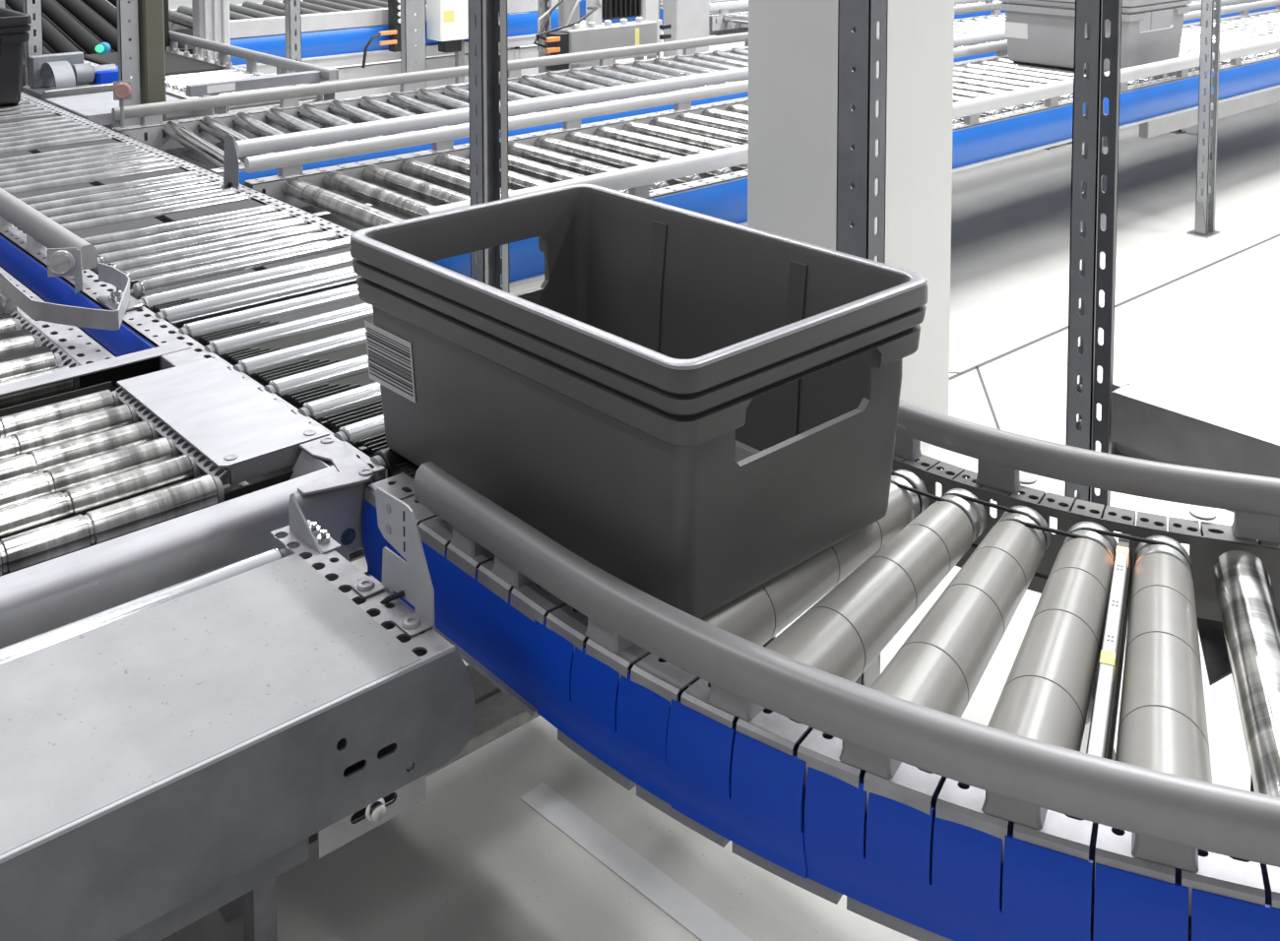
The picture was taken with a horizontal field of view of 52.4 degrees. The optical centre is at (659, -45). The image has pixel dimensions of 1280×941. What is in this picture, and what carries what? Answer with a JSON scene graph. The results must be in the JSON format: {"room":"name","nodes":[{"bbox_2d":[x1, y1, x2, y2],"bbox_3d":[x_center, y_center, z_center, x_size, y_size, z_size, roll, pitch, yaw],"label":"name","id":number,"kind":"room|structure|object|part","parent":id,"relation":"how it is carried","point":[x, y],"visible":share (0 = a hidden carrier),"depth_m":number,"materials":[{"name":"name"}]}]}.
{"room":"distribution center","nodes":[
{"label":"distribution center","id":0,"kind":"room"},
{"bbox_2d":[106,0,1279,940],"bbox_3d":[-0.944,0.840,8.625,22.000,0.120,22.000,-3,5,-42],"label":"floor","id":1,"kind":"structure","parent":0,"point":[472,861],"depth_m":2.84,"materials":[{"name":"grey concrete"}]},
{"bbox_2d":[0,0,5,7],"bbox_3d":[-2.606,-0.053,5.107,0.080,2.129,0.079,-3,5,-42],"label":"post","id":2,"kind":"object","parent":1,"relation":"on","point":[2,2],"visible":0.02,"depth_m":5.12,"materials":[{"name":"metal"}]},
{"bbox_2d":[22,0,43,85],"bbox_3d":[-2.411,-0.045,4.987,0.088,2.129,0.079,-3,5,-42],"label":"post","id":3,"kind":"object","parent":1,"relation":"on","point":[29,8],"visible":0.21,"depth_m":5.00,"materials":[{"name":"metal"}]},
{"bbox_2d":[5,0,192,91],"bbox_3d":[-3.538,0.570,5.977,2.434,0.771,1.850,-3,5,-42],"label":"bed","id":4,"kind":"object","parent":1,"relation":"on","point":[68,26],"visible":0.1,"depth_m":6.31,"materials":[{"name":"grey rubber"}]},
{"bbox_2d":[22,42,193,128],"bbox_3d":[-2.027,0.690,4.727,0.360,0.697,0.835,-3,5,-42],"label":"motor","id":5,"kind":"object","parent":1,"relation":"on","point":[63,81],"visible":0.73,"depth_m":4.80,"materials":[{"name":"metal"}]},
{"bbox_3d":[-2.092,0.496,4.794,0.340,0.035,0.030,-3,5,-42],"label":"cross rail","id":6,"kind":"part","parent":5,"relation":"part of","materials":[{"name":"metal"}]},
{"bbox_3d":[-2.145,0.445,4.925,0.160,0.079,0.080,-3,5,-42],"label":"motor","id":7,"kind":"part","parent":5,"relation":"part of","materials":[{"name":"metal"}]},
{"bbox_3d":[-2.105,0.461,4.975,0.125,0.060,0.120,-3,5,-42],"label":"blue motor","id":8,"kind":"part","parent":5,"relation":"part of","materials":[{"name":"blue plastic"}]},
{"bbox_2d":[0,265,231,576],"bbox_3d":[-1.588,0.938,2.108,1.156,0.548,2.040,-3,5,-42],"label":"conveyor","id":9,"kind":"object","parent":1,"relation":"on","point":[77,474],"visible":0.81,"depth_m":1.78,"materials":[{"name":"metal"}]},
{"bbox_3d":[-1.392,0.693,2.674,0.060,0.113,1.435,-3,5,-42],"label":"frame","id":10,"kind":"part","parent":9,"relation":"part of","materials":[{"name":"metal"}]},
{"bbox_2d":[0,340,205,417],"bbox_3d":[-1.219,0.712,1.782,1.192,0.053,0.115,-3,5,-42],"label":"rail","id":11,"kind":"object","parent":9,"relation":"attached to","point":[101,375],"visible":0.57,"depth_m":2.12,"materials":[{"name":"metal"}]},
{"bbox_3d":[-0.707,0.733,1.895,0.003,0.107,0.392,-3,5,-42],"label":"frame","id":12,"kind":"part","parent":9,"relation":"part of","materials":[{"name":"metal"}]},
{"bbox_2d":[0,435,375,648],"bbox_3d":[-0.878,0.761,1.371,1.250,0.108,0.155,-3,5,-42],"label":"guard rail","id":13,"kind":"object","parent":9,"relation":"attached to","point":[328,481],"visible":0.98,"depth_m":1.58,"materials":[{"name":"metal"}]},
{"bbox_3d":[-0.453,0.686,1.747,0.110,0.004,0.155,-3,5,-42],"label":"corner plate","id":14,"kind":"part","parent":13,"relation":"part of","materials":[{"name":"metal"}]},
{"bbox_2d":[116,0,141,126],"bbox_3d":[-1.766,0.000,4.310,0.099,2.129,0.054,-3,5,-42],"label":"post","id":15,"kind":"object","parent":1,"relation":"on","point":[125,11],"visible":0.35,"depth_m":4.32,"materials":[{"name":"metal"}]},
{"bbox_2d":[138,0,166,121],"bbox_3d":[-1.703,-0.014,4.359,0.085,2.150,0.095,-3,5,-42],"label":"post","id":16,"kind":"object","parent":1,"relation":"on","point":[151,12],"visible":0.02,"depth_m":4.35,"materials":[{"name":"green metal"}]},
{"bbox_2d":[163,0,169,51],"bbox_3d":[-2.235,-0.109,5.789,0.065,2.150,0.060,-3,5,-42],"label":"post","id":17,"kind":"object","parent":1,"relation":"on","point":[165,2],"visible":0.02,"depth_m":5.81,"materials":[{"name":"black metal"}]},
{"bbox_2d":[83,30,336,121],"bbox_3d":[-1.866,0.696,5.185,0.472,0.624,1.570,-3,5,-42],"label":"conveyor","id":18,"kind":"object","parent":1,"relation":"on","point":[182,69],"visible":0.43,"depth_m":5.16,"materials":[{"name":"grey metal"}]},
{"bbox_3d":[-2.025,0.535,5.045,0.050,0.113,1.550,-3,5,-42],"label":"frame","id":19,"kind":"part","parent":18,"relation":"part of","materials":[{"name":"grey metal"}]},
{"bbox_3d":[-1.720,0.517,5.318,0.050,0.113,1.550,-3,5,-42],"label":"frame","id":20,"kind":"part","parent":18,"relation":"part of","materials":[{"name":"grey metal"}]},
{"bbox_3d":[-1.709,0.394,5.306,0.029,0.038,1.570,-3,5,-42],"label":"guide rail","id":21,"kind":"part","parent":18,"relation":"part of","materials":[{"name":"grey plastic"}]},
{"bbox_2d":[185,67,338,97],"bbox_3d":[-1.406,0.469,4.640,0.560,0.074,0.041,-3,5,-42],"label":"crossbar","id":22,"kind":"object","parent":18,"relation":"on","point":[264,82],"visible":0.8,"depth_m":4.59,"materials":[{"name":"metal"}]},
{"bbox_2d":[192,0,230,115],"bbox_3d":[-2.030,-0.114,5.872,0.140,2.150,0.110,-3,5,-42],"label":"post","id":23,"kind":"object","parent":1,"relation":"on","point":[211,18],"visible":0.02,"depth_m":5.86,"materials":[{"name":"white metal"}]},
{"bbox_2d":[0,91,443,562],"bbox_3d":[-1.654,0.819,3.466,0.757,0.607,4.221,-3,5,-42],"label":"conveyor","id":24,"kind":"object","parent":1,"relation":"on","point":[264,286],"depth_m":2.64,"materials":[{"name":"metal"}]},
{"bbox_3d":[-1.213,0.663,2.418,0.020,0.067,0.060,-3,5,-42],"label":"mounting plate","id":25,"kind":"part","parent":24,"relation":"part of","materials":[{"name":"metal"}]},
{"bbox_2d":[0,6,31,105],"bbox_3d":[-2.499,0.349,4.534,0.430,0.302,0.600,-3,5,-42],"label":"storage tote","id":26,"kind":"object","parent":24,"relation":"on","point":[14,25],"visible":1,"depth_m":4.43,"materials":[{"name":"black plastic"}]},
{"bbox_3d":[-1.884,0.573,3.659,0.223,0.004,0.087,-3,5,-42],"label":"gap plate","id":27,"kind":"part","parent":24,"relation":"part of","materials":[{"name":"grey metal"}]},
{"bbox_3d":[-2.063,0.535,4.224,0.217,0.004,0.080,-3,5,-42],"label":"gap plate","id":28,"kind":"part","parent":24,"relation":"part of","materials":[{"name":"grey metal"}]},
{"bbox_3d":[-2.167,0.515,3.719,0.037,0.048,3.130,-3,5,-42],"label":"guide rail","id":29,"kind":"part","parent":24,"relation":"part of","materials":[{"name":"metal"}]},
{"bbox_3d":[-1.541,0.598,3.277,0.223,0.004,0.080,-3,5,-42],"label":"gap plate","id":30,"kind":"part","parent":24,"relation":"part of","materials":[{"name":"grey metal"}]},
{"bbox_2d":[47,247,83,295],"bbox_3d":[-1.138,0.637,2.507,0.079,0.147,0.013,-1,4,-8],"label":"reflector","id":31,"kind":"object","parent":24,"relation":"attached to","point":[61,262],"visible":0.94,"depth_m":2.50,"materials":[{"name":"grey metal"}]},
{"bbox_3d":[-1.151,0.591,2.507,0.054,0.055,0.002,-1,4,-8],"label":"plate","id":32,"kind":"part","parent":31,"relation":"part of","materials":[{"name":"grey metal"}]},
{"bbox_3d":[-1.114,0.638,2.515,0.030,0.143,0.002,-1,4,-8],"label":"stand plate","id":33,"kind":"part","parent":31,"relation":"part of","materials":[{"name":"grey metal"}]},
{"bbox_3d":[-1.098,0.646,2.418,0.207,0.100,0.502,-3,5,-42],"label":"deflector bracket","id":34,"kind":"part","parent":24,"relation":"part of","materials":[{"name":"grey metal"}]},
{"bbox_3d":[-1.702,0.562,3.822,0.217,0.004,0.087,-3,5,-42],"label":"gap plate","id":35,"kind":"part","parent":24,"relation":"part of","materials":[{"name":"grey metal"}]},
{"bbox_3d":[-1.237,0.621,2.938,0.223,0.004,0.094,-3,5,-42],"label":"gap plate","id":36,"kind":"part","parent":24,"relation":"part of","materials":[{"name":"grey metal"}]},
{"bbox_3d":[-1.009,0.641,2.433,0.054,0.021,0.100,-3,5,-42],"label":"clamp plate","id":37,"kind":"part","parent":24,"relation":"part of","materials":[{"name":"grey metal"}]},
{"bbox_2d":[113,80,132,131],"bbox_3d":[-1.670,0.468,4.053,0.050,0.155,0.042,-3,5,-42],"label":"reflector","id":38,"kind":"object","parent":24,"relation":"attached to","point":[122,91],"visible":1,"depth_m":4.05,"materials":[{"name":"pink"}]},
{"bbox_3d":[-1.670,0.420,4.051,0.058,0.059,0.002,-1,4,-8],"label":"plate","id":39,"kind":"part","parent":38,"relation":"part of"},
{"bbox_3d":[-1.359,0.587,3.440,0.217,0.004,0.080,-3,5,-42],"label":"gap plate","id":40,"kind":"part","parent":24,"relation":"part of","materials":[{"name":"grey metal"}]},
{"bbox_3d":[-1.394,0.625,3.687,0.042,0.113,4.220,-3,5,-42],"label":"frame","id":41,"kind":"part","parent":24,"relation":"part of","materials":[{"name":"metal"}]},
{"bbox_3d":[-1.801,0.650,3.323,0.062,0.113,4.220,-3,5,-42],"label":"frame","id":42,"kind":"part","parent":24,"relation":"part of","materials":[{"name":"metal"}]},
{"bbox_3d":[-0.904,0.645,2.567,0.223,0.004,0.040,-3,5,-42],"label":"gap plate","id":43,"kind":"part","parent":24,"relation":"part of","materials":[{"name":"grey metal"}]},
{"bbox_3d":[-1.055,0.610,3.101,0.217,0.004,0.094,-3,5,-42],"label":"gap plate","id":44,"kind":"part","parent":24,"relation":"part of","materials":[{"name":"grey metal"}]},
{"bbox_2d":[116,356,329,485],"bbox_3d":[-0.657,0.684,1.936,0.158,0.031,0.392,-3,5,-42],"label":"plate","id":45,"kind":"object","parent":24,"relation":"on","point":[240,427],"visible":0.97,"depth_m":1.90,"materials":[{"name":"metal"}]},
{"bbox_2d":[223,133,239,189],"bbox_3d":[-1.098,0.535,3.330,0.042,0.158,0.010,0,4,7],"label":"plate","id":46,"kind":"object","parent":24,"relation":"attached to","point":[230,159],"visible":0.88,"depth_m":3.33,"materials":[{"name":"metal"}]},
{"bbox_3d":[-0.722,0.634,2.730,0.217,0.004,0.040,-3,5,-42],"label":"gap plate","id":47,"kind":"part","parent":24,"relation":"part of","materials":[{"name":"grey metal"}]},
{"bbox_2d":[0,493,475,940],"bbox_3d":[-0.700,0.976,1.185,1.006,0.595,0.401,-3,5,-42],"label":"housing","id":48,"kind":"object","parent":1,"relation":"on","point":[168,754],"depth_m":1.25,"materials":[{"name":"zinc"},{"name":"galvanised steel"},{"name":"bright steel"}]},
{"bbox_3d":[-0.638,0.871,0.996,0.798,0.046,0.003,-3,5,-42],"label":"rail","id":49,"kind":"part","parent":48,"relation":"part of","materials":[{"name":"grey metal"}]},
{"bbox_3d":[-0.414,0.676,1.562,0.026,0.047,0.083,-3,5,-42],"label":"gusset bracket","id":50,"kind":"part","parent":48,"relation":"part of","materials":[{"name":"grey metal"}]},
{"bbox_3d":[-0.330,0.755,1.474,0.004,0.098,0.346,-3,5,-42],"label":"frame","id":51,"kind":"part","parent":48,"relation":"part of","materials":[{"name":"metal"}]},
{"bbox_2d":[375,487,434,630],"bbox_3d":[-0.286,0.662,1.413,0.022,0.135,0.118,-3,5,-42],"label":"plate","id":52,"kind":"object","parent":48,"relation":"attached to","point":[411,580],"visible":0.98,"depth_m":1.42,"materials":[{"name":"grey metal"}]},
{"bbox_2d":[284,0,301,73],"bbox_3d":[-1.551,-0.078,5.487,0.080,2.129,0.079,-3,5,-42],"label":"post","id":53,"kind":"object","parent":1,"relation":"on","point":[292,20],"visible":0.35,"depth_m":5.50,"materials":[{"name":"metal"}]},
{"bbox_2d":[168,0,558,112],"bbox_3d":[-1.698,0.550,7.368,2.229,0.625,1.246,-3,5,-42],"label":"conveyor","id":54,"kind":"object","parent":1,"relation":"on","point":[334,32],"visible":0.35,"depth_m":6.75,"materials":[{"name":"metal"}]},
{"bbox_3d":[-2.137,0.356,7.765,2.120,0.180,0.040,-3,5,-42],"label":"frame","id":55,"kind":"part","parent":54,"relation":"part of","materials":[{"name":"grey metal"}]},
{"bbox_3d":[-0.825,0.647,7.427,0.072,0.425,0.072,-3,5,-42],"label":"leg","id":56,"kind":"part","parent":54,"relation":"part of","materials":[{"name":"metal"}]},
{"bbox_2d":[218,664,539,940],"bbox_3d":[-0.268,1.152,1.895,0.820,0.150,0.147,-3,5,-42],"label":"support frame","id":57,"kind":"object","parent":1,"relation":"on","point":[496,715],"visible":0.12,"depth_m":1.80,"materials":[{"name":"metal"}]},
{"bbox_2d":[361,0,416,67],"bbox_3d":[-1.385,0.556,6.713,0.085,0.700,0.383,4,5,43],"label":"box","id":58,"kind":"object","parent":1,"relation":"on","point":[394,6],"visible":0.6,"depth_m":6.70,"materials":[{"name":"white"}]},
{"bbox_2d":[400,0,426,197],"bbox_3d":[-0.962,-0.051,5.071,0.144,2.129,0.063,-3,5,-42],"label":"post","id":59,"kind":"object","parent":1,"relation":"on","point":[410,22],"visible":0.3,"depth_m":5.08,"materials":[{"name":"metal"}]},
{"bbox_2d":[426,0,468,83],"bbox_3d":[-1.024,0.388,6.987,0.420,1.000,0.185,-3,5,-42],"label":"enclosure","id":60,"kind":"object","parent":1,"relation":"on","point":[447,21],"visible":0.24,"depth_m":6.87,"materials":[{"name":"white plastic"}]},
{"bbox_2d":[467,0,509,293],"bbox_3d":[-0.363,0.105,2.728,0.102,2.129,0.090,-3,5,-42],"label":"post","id":61,"kind":"object","parent":1,"relation":"on","point":[487,19],"visible":0.46,"depth_m":2.74,"materials":[{"name":"metal"}]},
{"bbox_2d":[537,0,551,72],"bbox_3d":[-0.591,-0.154,6.632,0.080,2.129,0.079,-3,5,-42],"label":"post","id":62,"kind":"object","parent":1,"relation":"on","point":[544,6],"visible":0.26,"depth_m":6.66,"materials":[{"name":"metal"}]},
{"bbox_2d":[558,0,579,68],"bbox_3d":[-0.469,-0.094,6.702,0.140,2.000,0.140,-3,5,-42],"label":"pipe","id":63,"kind":"object","parent":1,"relation":"on","point":[565,8],"visible":0.02,"depth_m":6.68,"materials":[{"name":"metal"}]},
{"bbox_2d":[533,0,671,70],"bbox_3d":[-0.368,0.543,5.808,0.765,0.846,0.436,-3,5,-42],"label":"junction box","id":64,"kind":"object","parent":1,"relation":"on","point":[576,38],"visible":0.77,"depth_m":5.60,"materials":[{"name":"metal"}]},
{"bbox_2d":[565,0,662,63],"bbox_3d":[-0.251,0.512,6.543,0.112,0.810,0.714,4,5,43],"label":"controller","id":65,"kind":"object","parent":1,"relation":"on","point":[648,10],"visible":0.4,"depth_m":6.54,"materials":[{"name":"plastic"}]},
{"bbox_3d":[-0.040,0.688,6.762,0.040,0.430,0.040,-3,5,-42],"label":"leg","id":66,"kind":"part","parent":65,"relation":"part of","materials":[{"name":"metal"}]},
{"bbox_2d":[519,782,753,940],"bbox_3d":[-0.003,1.239,1.730,0.519,0.003,0.045,4,5,44],"label":"floor marking","id":67,"kind":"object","parent":1,"relation":"on","point":[702,922],"depth_m":1.76,"materials":[{"name":"white paint"}]},
{"bbox_2d":[528,0,748,46],"bbox_3d":[-0.551,0.459,8.784,0.770,0.620,3.250,-3,5,-42],"label":"conveyor","id":68,"kind":"object","parent":1,"relation":"on","point":[583,2],"visible":0.06,"depth_m":7.81,"materials":[{"name":"metal"}]},
{"bbox_2d":[656,0,660,57],"bbox_3d":[-0.033,-0.170,6.863,0.080,2.129,0.079,-3,5,-42],"label":"post","id":69,"kind":"object","parent":1,"relation":"on","point":[659,53],"visible":0.03,"depth_m":6.89,"materials":[{"name":"metal"}]},
{"bbox_2d":[663,0,708,57],"bbox_3d":[0.144,0.517,6.996,0.240,0.740,0.122,-3,5,-42],"label":"enclosure","id":70,"kind":"object","parent":1,"relation":"on","point":[688,19],"visible":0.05,"depth_m":6.92,"materials":[{"name":"white"}]},
{"bbox_2d":[111,0,1276,185],"bbox_3d":[1.249,0.634,6.213,7.245,0.611,0.832,-3,5,-42],"label":"conveyor","id":71,"kind":"object","parent":1,"relation":"on","point":[291,125],"visible":0.27,"depth_m":4.47,"materials":[{"name":"grey metal"}]},
{"bbox_3d":[1.475,0.478,5.905,7.185,0.113,0.055,-3,5,-42],"label":"frame","id":72,"kind":"part","parent":71,"relation":"part of","materials":[{"name":"metal"}]},
{"bbox_3d":[0.966,0.336,6.465,7.185,0.038,0.029,-3,5,-42],"label":"guide rail","id":73,"kind":"part","parent":71,"relation":"part of","materials":[{"name":"grey metal"}]},
{"bbox_3d":[0.971,0.441,6.466,7.185,0.113,0.055,-3,5,-42],"label":"frame","id":74,"kind":"part","parent":71,"relation":"part of","materials":[{"name":"grey metal"}]},
{"bbox_2d":[244,0,1279,288],"bbox_3d":[1.896,0.680,5.492,7.245,0.615,0.832,-3,5,-42],"label":"conveyor","id":75,"kind":"object","parent":1,"relation":"on","point":[686,157],"depth_m":3.91,"materials":[{"name":"grey metal"}]},
{"bbox_3d":[1.613,0.380,5.743,7.185,0.038,0.029,-3,5,-42],"label":"guide rail","id":76,"kind":"part","parent":75,"relation":"part of","materials":[{"name":"grey metal"}]},
{"bbox_3d":[2.170,0.413,5.212,7.185,0.046,0.035,-3,5,-42],"label":"guide rail","id":77,"kind":"part","parent":75,"relation":"part of","materials":[{"name":"grey metal"}]},
{"bbox_3d":[2.122,0.526,5.184,7.185,0.113,0.055,-3,5,-42],"label":"frame","id":78,"kind":"part","parent":75,"relation":"part of","materials":[{"name":"metal"}]},
{"bbox_3d":[1.444,0.679,4.676,0.415,0.055,0.160,-3,5,-42],"label":"hanging bracket","id":79,"kind":"part","parent":75,"relation":"part of","materials":[{"name":"grey metal"}]},
{"bbox_2d":[999,0,1191,71],"bbox_3d":[1.798,0.292,5.399,0.520,0.302,0.600,-3,5,-42],"label":"storage tote","id":80,"kind":"object","parent":75,"relation":"on","point":[1036,32],"visible":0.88,"depth_m":5.27,"materials":[{"name":"grey plastic"}]},
{"bbox_3d":[2.657,0.696,6.688,0.072,0.425,0.072,-3,5,-42],"label":"leg","id":81,"kind":"part","parent":75,"relation":"part of","materials":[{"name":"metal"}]},
{"bbox_2d":[1139,87,1279,138],"bbox_3d":[3.282,0.580,6.319,3.750,0.095,0.040,-3,5,-42],"label":"beam","id":82,"kind":"structure","parent":75,"relation":"attached to","point":[1165,125],"depth_m":5.33,"materials":[{"name":"grey metal"}]},
{"bbox_2d":[361,398,1279,940],"bbox_3d":[0.408,0.948,1.495,1.626,0.610,0.780,2,4,31],"label":"conveyor","id":83,"kind":"object","parent":1,"relation":"on","point":[932,823],"visible":0.85,"depth_m":1.30,"materials":[{"name":"metal"}]},
{"bbox_2d":[350,183,927,619],"bbox_3d":[-0.048,0.538,1.701,0.432,0.302,0.672,-4,5,-43],"label":"storage tote","id":84,"kind":"object","parent":83,"relation":"on","point":[697,408],"visible":0.96,"depth_m":1.56,"materials":[{"name":"grey plastic"}]},
{"bbox_3d":[0.150,1.007,2.004,0.072,0.425,0.072,-3,5,-42],"label":"leg","id":85,"kind":"part","parent":83,"relation":"part of","materials":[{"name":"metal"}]},
{"bbox_3d":[0.577,0.757,1.726,1.312,0.116,0.190,2,4,31],"label":"frame","id":86,"kind":"part","parent":83,"relation":"part of","materials":[{"name":"metal"}]},
{"bbox_3d":[0.614,0.649,1.694,1.220,0.040,0.161,2,4,30],"label":"guide rail","id":87,"kind":"part","parent":83,"relation":"part of","materials":[{"name":"metal"}]},
{"bbox_3d":[0.654,0.800,1.509,0.165,0.003,0.094,-3,5,-42],"label":"joint plate","id":88,"kind":"part","parent":83,"relation":"part of","materials":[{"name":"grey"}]},
{"bbox_3d":[0.744,1.035,1.578,0.072,0.425,0.072,-3,5,-42],"label":"leg","id":89,"kind":"part","parent":83,"relation":"part of","materials":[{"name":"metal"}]},
{"bbox_2d":[747,0,954,414],"bbox_3d":[0.455,-0.428,3.053,0.390,3.150,0.325,-3,5,-42],"label":"column","id":90,"kind":"structure","parent":1,"relation":"on","point":[792,122],"depth_m":3.01,"materials":[{"name":"grey paint"}]},
{"bbox_2d":[708,0,1005,36],"bbox_3d":[2.592,0.461,8.819,5.560,0.611,0.802,-3,5,-42],"label":"conveyor","id":91,"kind":"object","parent":1,"relation":"on","point":[723,23],"visible":0.11,"depth_m":7.31,"materials":[{"name":"grey metal"}]},
{"bbox_3d":[2.324,0.269,9.061,5.500,0.113,0.055,-3,5,-42],"label":"frame","id":92,"kind":"part","parent":91,"relation":"part of","materials":[{"name":"grey metal"}]},
{"bbox_3d":[2.319,0.164,9.059,5.500,0.038,0.029,-3,5,-42],"label":"guide rail","id":93,"kind":"part","parent":91,"relation":"part of","materials":[{"name":"grey metal"}]},
{"bbox_3d":[2.856,0.194,8.550,5.500,0.042,0.032,-3,5,-42],"label":"guide rail","id":94,"kind":"part","parent":91,"relation":"part of","materials":[{"name":"grey metal"}]},
{"bbox_2d":[835,0,888,688],"bbox_3d":[0.319,0.149,2.068,0.079,2.129,0.102,-3,5,-42],"label":"post","id":95,"kind":"object","parent":1,"relation":"on","point":[859,128],"visible":0.34,"depth_m":2.06,"materials":[{"name":"metal"}]},
{"bbox_3d":[0.319,1.151,2.135,0.079,0.120,0.102,-3,5,-42],"label":"foot plate","id":96,"kind":"part","parent":95,"relation":"part of","materials":[{"name":"metal"}]},
{"bbox_2d":[975,367,1115,761],"bbox_3d":[0.770,1.175,2.697,0.008,0.003,1.696,0,4,6],"label":"trim","id":97,"kind":"structure","parent":1,"relation":"on","point":[978,369],"depth_m":3.29,"materials":[{"name":"grey"}]},
{"bbox_2d":[1064,0,1122,724],"bbox_3d":[0.686,0.150,2.052,0.102,2.129,0.079,-3,5,-42],"label":"post","id":98,"kind":"object","parent":1,"relation":"on","point":[1086,284],"visible":0.62,"depth_m":2.06,"materials":[{"name":"metal"}]},
{"bbox_3d":[0.686,1.152,2.118,0.102,0.120,0.079,-3,5,-42],"label":"foot plate","id":99,"kind":"part","parent":98,"relation":"part of","materials":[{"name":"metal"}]},
{"bbox_2d":[1076,381,1279,512],"bbox_3d":[1.342,0.791,1.385,0.058,0.122,1.991,-3,5,-42],"label":"beam","id":100,"kind":"structure","parent":98,"relation":"attached to","point":[1145,424],"depth_m":1.96,"materials":[{"name":"metal"}]},
{"bbox_3d":[0.716,0.744,2.086,0.054,0.122,0.048,-3,5,-42],"label":"plate","id":101,"kind":"part","parent":100,"relation":"part of","materials":[{"name":"metal"}]},
{"bbox_2d":[949,233,1279,380],"bbox_3d":[2.764,1.006,5.237,17.000,0.003,0.013,-3,5,-42],"label":"trim","id":102,"kind":"structure","parent":1,"relation":"on","point":[1277,235],"depth_m":4.07,"materials":[{"name":"grey"}]},
{"bbox_2d":[1186,0,1220,238],"bbox_3d":[2.021,-0.030,4.767,0.102,2.129,0.079,-3,5,-42],"label":"post","id":103,"kind":"object","parent":1,"relation":"on","point":[1204,220],"visible":1,"depth_m":4.80,"materials":[{"name":"metal"}]},
{"bbox_3d":[2.021,0.972,4.834,0.102,0.120,0.079,-3,5,-42],"label":"foot plate","id":104,"kind":"part","parent":103,"relation":"part of","materials":[{"name":"metal"}]}
]}

